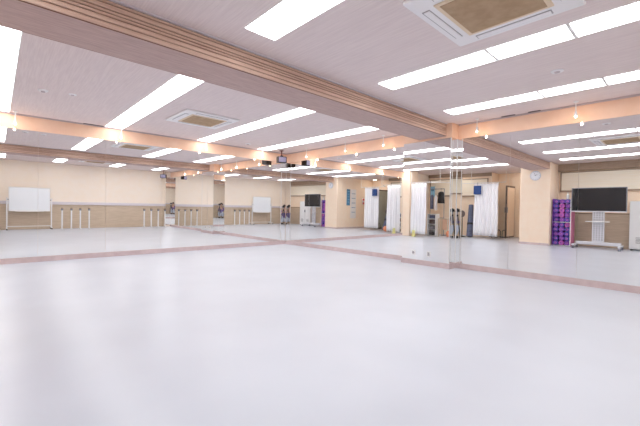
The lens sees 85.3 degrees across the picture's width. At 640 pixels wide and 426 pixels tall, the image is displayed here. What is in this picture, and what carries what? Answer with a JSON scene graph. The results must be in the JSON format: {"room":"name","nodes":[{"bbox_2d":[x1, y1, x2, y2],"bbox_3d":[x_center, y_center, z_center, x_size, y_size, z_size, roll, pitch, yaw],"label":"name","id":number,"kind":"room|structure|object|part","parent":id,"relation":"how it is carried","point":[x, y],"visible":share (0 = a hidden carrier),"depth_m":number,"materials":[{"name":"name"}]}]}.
{"room":"dance studio","nodes":[
{"label":"dance studio","id":0,"kind":"room"},
{"bbox_2d":[7,176,285,258],"bbox_3d":[-3.955,-0.402,6.892,8.329,2.491,0.090,0,1,-43],"label":"wall","id":1,"kind":"structure","parent":0,"point":[161,176],"depth_m":8.70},
{"bbox_2d":[0,127,37,258],"bbox_3d":[-5.132,-0.324,5.724,0.753,2.151,0.010,0,1,-43],"label":"mirror panel","id":2,"kind":"object","parent":1,"relation":"attached to","point":[18,147],"visible":1,"depth_m":5.80,"materials":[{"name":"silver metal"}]},
{"bbox_2d":[38,132,105,255],"bbox_3d":[-4.487,-0.322,6.327,1.008,2.151,0.010,0,1,-43],"label":"mirror panel","id":3,"kind":"object","parent":1,"relation":"attached to","point":[71,169],"visible":1,"depth_m":6.29,"materials":[{"name":"silver metal"}]},
{"bbox_2d":[105,140,161,251],"bbox_3d":[-3.744,-0.319,7.021,1.023,2.151,0.010,0,1,-43],"label":"mirror panel","id":4,"kind":"object","parent":1,"relation":"attached to","point":[133,171],"visible":1,"depth_m":6.99,"materials":[{"name":"silver metal"}]},
{"bbox_2d":[0,241,284,264],"bbox_3d":[-3.195,0.803,7.559,6.098,0.088,0.021,0,1,-43],"label":"baseboard","id":5,"kind":"structure","parent":1,"relation":"attached to","point":[164,250],"depth_m":6.89,"materials":[{"name":"wood"}]},
{"bbox_2d":[0,113,285,161],"bbox_3d":[-3.160,-1.518,7.531,6.098,0.249,0.013,0,1,-43],"label":"soffit","id":6,"kind":"structure","parent":1,"relation":"attached to","point":[6,120],"depth_m":6.84,"materials":[{"name":"paint"}]},
{"bbox_2d":[0,111,285,154],"bbox_3d":[-3.155,-1.631,7.506,6.069,0.021,0.026,0,1,-43],"label":"trim","id":7,"kind":"structure","parent":1,"relation":"attached to","point":[0,111],"depth_m":6.89,"materials":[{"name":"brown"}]},
{"bbox_2d":[161,147,207,248],"bbox_3d":[-2.993,-0.317,7.723,1.028,2.151,0.010,0,1,-43],"label":"mirror panel","id":8,"kind":"object","parent":1,"relation":"attached to","point":[184,179],"visible":1,"depth_m":7.70,"materials":[{"name":"silver metal"}]},
{"bbox_2d":[207,153,247,245],"bbox_3d":[-2.233,-0.314,8.433,1.048,2.151,0.010,0,1,-43],"label":"mirror panel","id":9,"kind":"object","parent":1,"relation":"attached to","point":[227,175],"visible":1,"depth_m":8.41,"materials":[{"name":"silver metal"}]},
{"bbox_2d":[246,158,280,242],"bbox_3d":[-1.462,-0.311,9.153,1.058,2.151,0.010,0,1,-43],"label":"mirror panel","id":10,"kind":"object","parent":1,"relation":"attached to","point":[263,176],"visible":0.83,"depth_m":9.13,"materials":[{"name":"silver metal"}]},
{"bbox_2d":[280,163,285,240],"bbox_3d":[-1.013,-0.309,9.569,0.163,2.151,0.015,0,1,-43],"label":"mirror panel","id":11,"kind":"object","parent":1,"relation":"attached to","point":[283,166],"visible":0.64,"depth_m":9.57,"materials":[{"name":"silver metal"}]},
{"bbox_2d":[0,244,639,425],"bbox_3d":[-1.162,0.987,3.349,9.079,0.100,9.138,0,1,-43],"label":"floor","id":12,"kind":"structure","parent":0,"point":[278,334],"depth_m":2.54,"materials":[{"name":"laminate"}]},
{"bbox_2d":[4,0,639,153],"bbox_3d":[-1.120,-1.604,3.314,9.079,0.100,9.138,0,1,-43],"label":"ceiling","id":13,"kind":"structure","parent":0,"point":[359,45],"depth_m":3.73,"materials":[{"name":"white paint"}]},
{"bbox_2d":[0,26,21,111],"bbox_3d":[-3.851,-1.604,4.141,0.315,0.010,3.855,0,1,-43],"label":"recessed light","id":14,"kind":"object","parent":13,"relation":"in","point":[10,39],"visible":0.96,"depth_m":3.66,"materials":[{"name":"white paint"}]},
{"bbox_2d":[0,93,11,111],"bbox_3d":[-4.750,-1.631,5.104,0.295,0.004,1.201,0,1,-43],"label":"diffuser","id":15,"kind":"object","parent":14,"relation":"attached to","point":[5,99],"depth_m":5.09,"materials":[{"name":"white plastic"}]},
{"bbox_2d":[0,67,14,94],"bbox_3d":[-3.911,-1.606,4.205,0.295,0.004,1.202,0,1,-43],"label":"diffuser","id":16,"kind":"object","parent":14,"relation":"attached to","point":[7,75],"depth_m":4.20,"materials":[{"name":"white plastic"}]},
{"bbox_2d":[0,47,17,68],"bbox_3d":[-3.262,-1.586,3.511,0.295,0.004,0.642,0,1,-43],"label":"diffuser","id":17,"kind":"object","parent":14,"relation":"attached to","point":[8,56],"depth_m":3.56,"materials":[{"name":"white plastic"}]},
{"bbox_2d":[0,26,20,49],"bbox_3d":[-2.783,-1.571,2.999,0.295,0.004,0.706,0,1,-43],"label":"diffuser","id":18,"kind":"object","parent":14,"relation":"attached to","point":[9,38],"depth_m":3.13,"materials":[{"name":"white plastic"}]},
{"bbox_3d":[-3.851,-1.607,4.141,0.315,0.002,3.855,0,1,-43],"label":"frame","id":19,"kind":"part","parent":14,"relation":"part of","materials":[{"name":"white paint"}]},
{"bbox_2d":[38,89,47,92],"bbox_3d":[-3.627,-1.595,4.546,0.110,0.032,0.110,0,1,-43],"label":"smoke detector","id":20,"kind":"object","parent":13,"relation":"attached to","point":[40,90],"visible":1,"depth_m":4.52,"materials":[{"name":"white plastic"}]},
{"bbox_2d":[105,74,203,128],"bbox_3d":[-2.646,-1.599,5.268,0.315,0.010,3.855,0,1,-43],"label":"recessed light","id":21,"kind":"object","parent":13,"relation":"in","point":[178,85],"visible":0.91,"depth_m":4.86,"materials":[{"name":"white paint"}]},
{"bbox_2d":[106,115,140,128],"bbox_3d":[-3.544,-1.627,6.230,0.295,0.004,1.201,0,1,-43],"label":"diffuser","id":22,"kind":"object","parent":21,"relation":"attached to","point":[123,121],"depth_m":6.16,"materials":[{"name":"white plastic"}]},
{"bbox_2d":[123,98,165,117],"bbox_3d":[-2.705,-1.601,5.332,0.295,0.004,1.202,0,1,-43],"label":"diffuser","id":23,"kind":"object","parent":21,"relation":"attached to","point":[144,107],"depth_m":5.26,"materials":[{"name":"white plastic"}]},
{"bbox_2d":[147,86,184,101],"bbox_3d":[-2.057,-1.582,4.638,0.295,0.004,0.642,0,1,-43],"label":"diffuser","id":24,"kind":"object","parent":21,"relation":"attached to","point":[163,93],"depth_m":4.62,"materials":[{"name":"white plastic"}]},
{"bbox_2d":[164,75,203,90],"bbox_3d":[-1.578,-1.567,4.125,0.295,0.004,0.706,0,1,-43],"label":"diffuser","id":25,"kind":"object","parent":21,"relation":"attached to","point":[179,82],"depth_m":4.20,"materials":[{"name":"white plastic"}]},
{"bbox_2d":[166,109,239,128],"bbox_3d":[-2.006,-1.581,5.924,0.910,0.044,0.910,0,1,-43],"label":"air conditioner","id":26,"kind":"object","parent":13,"relation":"attached to","point":[187,116],"visible":1,"depth_m":5.80,"materials":[{"name":"grey plastic"}]},
{"bbox_2d":[172,113,187,119],"bbox_3d":[-2.280,-1.569,5.668,0.060,0.011,0.540,0,1,-43],"label":"outlet","id":27,"kind":"object","parent":26,"relation":"attached to","point":[182,115],"depth_m":5.65,"materials":[{"name":"white plastic"}]},
{"bbox_2d":[178,122,206,127],"bbox_3d":[-2.262,-1.575,6.199,0.540,0.011,0.060,0,1,-43],"label":"outlet","id":28,"kind":"object","parent":26,"relation":"attached to","point":[178,122],"depth_m":6.18,"materials":[{"name":"white plastic"}]},
{"bbox_2d":[181,116,223,126],"bbox_3d":[-2.006,-1.563,5.925,0.530,0.008,0.530,0,1,-43],"label":"grille","id":29,"kind":"object","parent":26,"relation":"attached to","point":[199,120],"depth_m":5.88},
{"bbox_3d":[-2.006,-1.569,5.925,0.600,0.012,0.600,0,1,-43],"label":"grille frame","id":30,"kind":"part","parent":26,"relation":"part of","materials":[{"name":"beige plastic"}]},
{"bbox_2d":[196,113,227,120],"bbox_3d":[-1.750,-1.560,5.651,0.540,0.011,0.060,0,1,-43],"label":"outlet","id":31,"kind":"object","parent":26,"relation":"attached to","point":[200,114],"depth_m":5.62,"materials":[{"name":"white plastic"}]},
{"bbox_2d":[215,122,231,127],"bbox_3d":[-1.732,-1.567,6.181,0.060,0.011,0.540,0,1,-43],"label":"outlet","id":32,"kind":"object","parent":26,"relation":"attached to","point":[225,123],"depth_m":6.16,"materials":[{"name":"white plastic"}]},
{"bbox_2d":[0,0,447,139],"bbox_3d":[-0.173,-1.442,4.136,5.926,0.214,0.565,0,1,-43],"label":"ceiling beam","id":33,"kind":"structure","parent":13,"relation":"attached to","point":[114,28],"depth_m":3.06,"materials":[{"name":"brown wood"}]},
{"bbox_3d":[0.010,-1.538,3.939,5.926,0.011,0.032,0,1,-43],"label":"moulding","id":34,"kind":"part","parent":33,"relation":"part of","materials":[{"name":"brown"}]},
{"bbox_2d":[198,108,313,141],"bbox_3d":[-1.338,-1.595,6.490,0.315,0.010,3.855,0,1,-43],"label":"recessed light","id":35,"kind":"object","parent":13,"relation":"in","point":[297,112],"visible":0.95,"depth_m":6.15,"materials":[{"name":"white paint"}]},
{"bbox_2d":[199,132,234,141],"bbox_3d":[-2.236,-1.622,7.452,0.295,0.004,1.201,0,1,-43],"label":"diffuser","id":36,"kind":"object","parent":35,"relation":"attached to","point":[220,135],"depth_m":7.36,"materials":[{"name":"white plastic"}]},
{"bbox_2d":[225,122,269,133],"bbox_3d":[-1.397,-1.597,6.554,0.295,0.004,1.202,0,1,-43],"label":"diffuser","id":37,"kind":"object","parent":35,"relation":"attached to","point":[254,125],"depth_m":6.48,"materials":[{"name":"white plastic"}]},
{"bbox_2d":[259,114,291,123],"bbox_3d":[-0.749,-1.577,5.860,0.295,0.004,0.642,0,1,-43],"label":"diffuser","id":38,"kind":"object","parent":35,"relation":"attached to","point":[277,118],"depth_m":5.84,"materials":[{"name":"white plastic"}]},
{"bbox_2d":[282,108,313,117],"bbox_3d":[-0.270,-1.562,5.347,0.295,0.004,0.706,0,1,-43],"label":"diffuser","id":39,"kind":"object","parent":35,"relation":"attached to","point":[297,112],"depth_m":5.41,"materials":[{"name":"white plastic"}]},
{"bbox_2d":[276,150,286,163],"bbox_3d":[-1.001,-1.468,9.073,0.240,0.320,0.166,1,1,-23],"label":"loudspeaker","id":40,"kind":"object","parent":13,"relation":"hanging from","point":[280,159],"visible":1,"depth_m":9.01,"materials":[{"name":"black plastic"}]},
{"bbox_2d":[279,157,285,161],"bbox_3d":[-0.972,-1.387,9.001,0.200,0.130,0.008,1,1,-23],"label":"grille","id":41,"kind":"object","parent":40,"relation":"attached to","point":[281,159],"depth_m":9.00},
{"bbox_2d":[244,0,343,40],"bbox_3d":[0.544,-1.502,1.855,0.315,0.010,3.110,0,1,-43],"label":"recessed light","id":42,"kind":"object","parent":13,"relation":"in","point":[285,16],"visible":1,"depth_m":2.69,"materials":[{"name":"white paint"}]},
{"bbox_2d":[259,126,376,150],"bbox_3d":[-0.176,-1.591,7.576,0.315,0.010,3.855,0,1,-43],"label":"recessed light","id":43,"kind":"object","parent":13,"relation":"in","point":[367,128],"visible":0.98,"depth_m":7.28,"materials":[{"name":"white paint"}]},
{"bbox_2d":[259,143,293,150],"bbox_3d":[-1.075,-1.618,8.538,0.295,0.004,1.201,0,1,-43],"label":"diffuser","id":44,"kind":"object","parent":43,"relation":"attached to","point":[285,144],"depth_m":8.44,"materials":[{"name":"white plastic"}]},
{"bbox_2d":[289,136,330,144],"bbox_3d":[-0.236,-1.592,7.640,0.295,0.004,1.202,0,1,-43],"label":"diffuser","id":45,"kind":"object","parent":43,"relation":"attached to","point":[318,138],"depth_m":7.61,"materials":[{"name":"white plastic"}]},
{"bbox_2d":[324,131,356,137],"bbox_3d":[0.413,-1.573,6.946,0.295,0.004,0.642,0,1,-43],"label":"diffuser","id":46,"kind":"object","parent":43,"relation":"attached to","point":[343,133],"depth_m":6.94,"materials":[{"name":"white plastic"}]},
{"bbox_2d":[349,126,376,132],"bbox_3d":[0.892,-1.558,6.433,0.295,0.004,0.706,0,1,-43],"label":"diffuser","id":47,"kind":"object","parent":43,"relation":"attached to","point":[363,129],"depth_m":6.49,"materials":[{"name":"white plastic"}]},
{"bbox_2d":[403,0,585,45],"bbox_3d":[1.230,-1.482,2.462,0.910,0.044,0.910,0,1,-43],"label":"air conditioner","id":48,"kind":"object","parent":13,"relation":"attached to","point":[464,22],"visible":1,"depth_m":2.55,"materials":[{"name":"white plastic"}]},
{"bbox_2d":[422,10,461,38],"bbox_3d":[0.973,-1.479,2.736,0.540,0.006,0.060,0,1,-43],"label":"outlet","id":49,"kind":"object","parent":48,"relation":"attached to","point":[432,16],"depth_m":2.71,"materials":[{"name":"white plastic"}]},
{"bbox_2d":[440,0,546,32],"bbox_3d":[1.229,-1.464,2.462,0.530,0.008,0.530,0,1,-43],"label":"grille","id":50,"kind":"object","parent":48,"relation":"attached to","point":[473,16],"depth_m":2.51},
{"bbox_3d":[1.229,-1.470,2.462,0.600,0.012,0.600,0,1,-43],"label":"grille frame","id":51,"kind":"part","parent":48,"relation":"part of","materials":[{"name":"beige plastic"}]},
{"bbox_2d":[476,10,553,38],"bbox_3d":[1.503,-1.470,2.718,0.060,0.006,0.540,0,1,-43],"label":"outlet","id":52,"kind":"object","parent":48,"relation":"attached to","point":[545,13],"depth_m":2.69,"materials":[{"name":"white plastic"}]},
{"bbox_2d":[377,1,639,89],"bbox_3d":[1.852,-1.497,3.077,0.315,0.010,3.110,0,1,-43],"label":"recessed light","id":53,"kind":"object","parent":13,"relation":"in","point":[627,13],"visible":1,"depth_m":3.07,"materials":[{"name":"white paint"}]},
{"bbox_2d":[378,51,495,89],"bbox_3d":[1.212,-1.517,3.761,0.295,0.004,1.216,0,1,-43],"label":"diffuser","id":54,"kind":"object","parent":53,"relation":"attached to","point":[480,57],"depth_m":3.66,"materials":[{"name":"white plastic"}]},
{"bbox_2d":[487,25,573,58],"bbox_3d":[1.852,-1.497,3.077,0.295,0.004,0.602,0,1,-43],"label":"diffuser","id":55,"kind":"object","parent":53,"relation":"attached to","point":[561,33],"depth_m":3.04,"materials":[{"name":"white plastic"}]},
{"bbox_2d":[570,2,639,36],"bbox_3d":[2.491,-1.478,2.392,0.295,0.004,1.216,0,1,-43],"label":"diffuser","id":56,"kind":"object","parent":53,"relation":"attached to","point":[627,13],"depth_m":2.68,"materials":[{"name":"white plastic"}]},
{"bbox_2d":[443,70,639,114],"bbox_3d":[3.013,-1.493,4.162,0.315,0.010,3.110,0,1,-43],"label":"recessed light","id":57,"kind":"object","parent":13,"relation":"in","point":[634,75],"visible":1,"depth_m":4.29,"materials":[{"name":"white paint"}]},
{"bbox_2d":[445,92,542,114],"bbox_3d":[2.374,-1.513,4.847,0.295,0.004,1.216,0,1,-43],"label":"diffuser","id":58,"kind":"object","parent":57,"relation":"attached to","point":[532,95],"depth_m":4.78,"materials":[{"name":"white plastic"}]},
{"bbox_2d":[539,79,605,96],"bbox_3d":[3.013,-1.493,4.162,0.295,0.004,0.602,0,1,-43],"label":"diffuser","id":59,"kind":"object","parent":57,"relation":"attached to","point":[593,83],"depth_m":4.13,"materials":[{"name":"white plastic"}]},
{"bbox_2d":[605,71,639,84],"bbox_3d":[3.653,-1.474,3.478,0.295,0.004,1.216,0,1,-43],"label":"diffuser","id":60,"kind":"object","parent":57,"relation":"attached to","point":[634,75],"depth_m":3.80,"materials":[{"name":"white plastic"}]},
{"bbox_2d":[550,69,563,73],"bbox_3d":[2.505,-1.490,3.667,0.120,0.019,0.120,0,1,-43],"label":"smoke detector","id":61,"kind":"object","parent":13,"relation":"attached to","point":[556,71],"visible":1,"depth_m":3.65,"materials":[{"name":"white plastic"}]},
{"bbox_2d":[573,101,578,117],"bbox_3d":[3.435,-1.387,4.662,0.060,0.222,0.060,0,1,-43],"label":"pendant spot","id":62,"kind":"object","parent":13,"relation":"hanging from","point":[575,102],"visible":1,"depth_m":4.66,"materials":[{"name":"white paint"}]},
{"bbox_3d":[2.139,-0.297,6.403,0.090,2.491,8.948,0,1,-43],"label":"wall","id":63,"kind":"structure","parent":0,"visible":0},
{"bbox_2d":[285,162,292,240],"bbox_3d":[-0.848,-0.306,9.524,0.006,2.151,0.283,0,1,-43],"label":"mirror panel","id":64,"kind":"object","parent":63,"relation":"attached to","point":[289,166],"visible":0.9,"depth_m":9.51,"materials":[{"name":"silver metal"}]},
{"bbox_2d":[292,160,309,242],"bbox_3d":[-0.515,-0.296,9.168,0.006,2.151,0.688,0,1,-43],"label":"mirror panel","id":65,"kind":"object","parent":63,"relation":"attached to","point":[301,169],"visible":1,"depth_m":9.16,"materials":[{"name":"silver metal"}]},
{"bbox_2d":[308,155,345,247],"bbox_3d":[0.151,-0.275,8.456,0.006,2.151,1.258,0,1,-43],"label":"mirror panel","id":66,"kind":"object","parent":63,"relation":"attached to","point":[327,176],"visible":1,"depth_m":8.42,"materials":[{"name":"silver metal"}]},
{"bbox_2d":[286,135,401,154],"bbox_3d":[0.402,-1.583,8.162,0.026,0.021,3.873,0,1,-43],"label":"trim","id":67,"kind":"structure","parent":63,"relation":"attached to","point":[393,135],"depth_m":7.93,"materials":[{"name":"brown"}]},
{"bbox_2d":[286,136,403,162],"bbox_3d":[0.414,-1.469,8.177,0.013,0.249,3.925,0,1,-43],"label":"soffit","id":68,"kind":"structure","parent":63,"relation":"attached to","point":[398,141],"depth_m":7.87,"materials":[{"name":"paint"}]},
{"bbox_2d":[344,151,373,251],"bbox_3d":[0.854,-0.254,7.703,0.006,2.151,0.798,0,1,-43],"label":"mirror panel","id":69,"kind":"object","parent":63,"relation":"attached to","point":[359,166],"visible":1,"depth_m":7.68,"materials":[{"name":"silver metal"}]},
{"bbox_2d":[372,147,403,255],"bbox_3d":[1.431,-0.236,7.085,0.006,2.151,0.891,0,1,-43],"label":"mirror panel","id":70,"kind":"object","parent":63,"relation":"attached to","point":[388,164],"visible":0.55,"depth_m":7.11,"materials":[{"name":"silver metal"}]},
{"bbox_2d":[455,139,462,262],"bbox_3d":[2.413,-0.206,6.031,0.011,2.151,0.085,0,1,-43],"label":"mirror panel","id":71,"kind":"object","parent":63,"relation":"attached to","point":[460,141],"visible":1,"depth_m":6.03,"materials":[{"name":"silver metal"}]},
{"bbox_2d":[285,241,639,293],"bbox_3d":[1.999,0.904,6.305,0.240,0.088,8.906,0,1,-43],"label":"baseboard","id":72,"kind":"structure","parent":63,"relation":"attached to","point":[583,282],"depth_m":5.59,"materials":[{"name":"wood"}]},
{"bbox_2d":[460,132,510,268],"bbox_3d":[2.705,-0.197,5.721,0.006,2.151,0.763,0,1,-43],"label":"mirror panel","id":73,"kind":"object","parent":63,"relation":"attached to","point":[485,159],"visible":1,"depth_m":5.69,"materials":[{"name":"silver metal"}]},
{"bbox_2d":[508,123,579,277],"bbox_3d":[3.267,-0.180,5.121,0.006,2.151,0.878,0,1,-43],"label":"mirror panel","id":74,"kind":"object","parent":63,"relation":"attached to","point":[544,162],"visible":1,"depth_m":5.09,"materials":[{"name":"silver metal"}]},
{"bbox_2d":[458,96,639,138],"bbox_3d":[3.789,-1.366,4.565,0.013,0.249,4.053,0,1,-43],"label":"soffit","id":75,"kind":"structure","parent":63,"relation":"attached to","point":[630,106],"depth_m":4.98,"materials":[{"name":"paint"}]},
{"bbox_2d":[459,94,639,125],"bbox_3d":[3.785,-1.479,4.541,0.026,0.021,4.026,0,1,-43],"label":"trim","id":76,"kind":"structure","parent":63,"relation":"attached to","point":[635,95],"depth_m":4.95,"materials":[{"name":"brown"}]},
{"bbox_2d":[576,114,639,285],"bbox_3d":[3.900,-0.161,4.443,0.006,2.151,0.973,0,1,-43],"label":"mirror panel","id":77,"kind":"object","parent":63,"relation":"attached to","point":[608,227],"visible":1,"depth_m":4.54,"materials":[{"name":"silver metal"}]},
{"bbox_3d":[1.985,-0.173,6.341,0.218,2.241,0.927,0,1,-43],"label":"wall","id":78,"kind":"structure","parent":0,"visible":0},
{"bbox_2d":[402,141,425,259],"bbox_3d":[1.734,-0.223,6.441,0.006,2.151,0.451,0,1,-43],"label":"mirror panel","id":79,"kind":"object","parent":78,"relation":"attached to","point":[414,153],"visible":1,"depth_m":6.43,"materials":[{"name":"silver metal"}]},
{"bbox_2d":[404,123,457,143],"bbox_3d":[2.000,-1.418,6.320,0.232,0.249,0.955,0,1,-43],"label":"soffit","id":80,"kind":"structure","parent":78,"relation":"on","point":[452,128],"depth_m":6.00,"materials":[{"name":"paint"}]},
{"bbox_2d":[423,138,451,263],"bbox_3d":[2.052,-0.213,6.096,0.011,2.151,0.484,0,1,-43],"label":"mirror panel","id":81,"kind":"object","parent":78,"relation":"attached to","point":[437,152],"visible":1,"depth_m":6.09,"materials":[{"name":"silver metal"}]},
{"bbox_2d":[449,138,457,263],"bbox_3d":[2.301,-0.207,5.990,0.214,2.151,0.011,0,1,-43],"label":"mirror panel","id":82,"kind":"object","parent":78,"relation":"attached to","point":[454,142],"visible":1,"depth_m":5.99,"materials":[{"name":"silver metal"}]}
]}

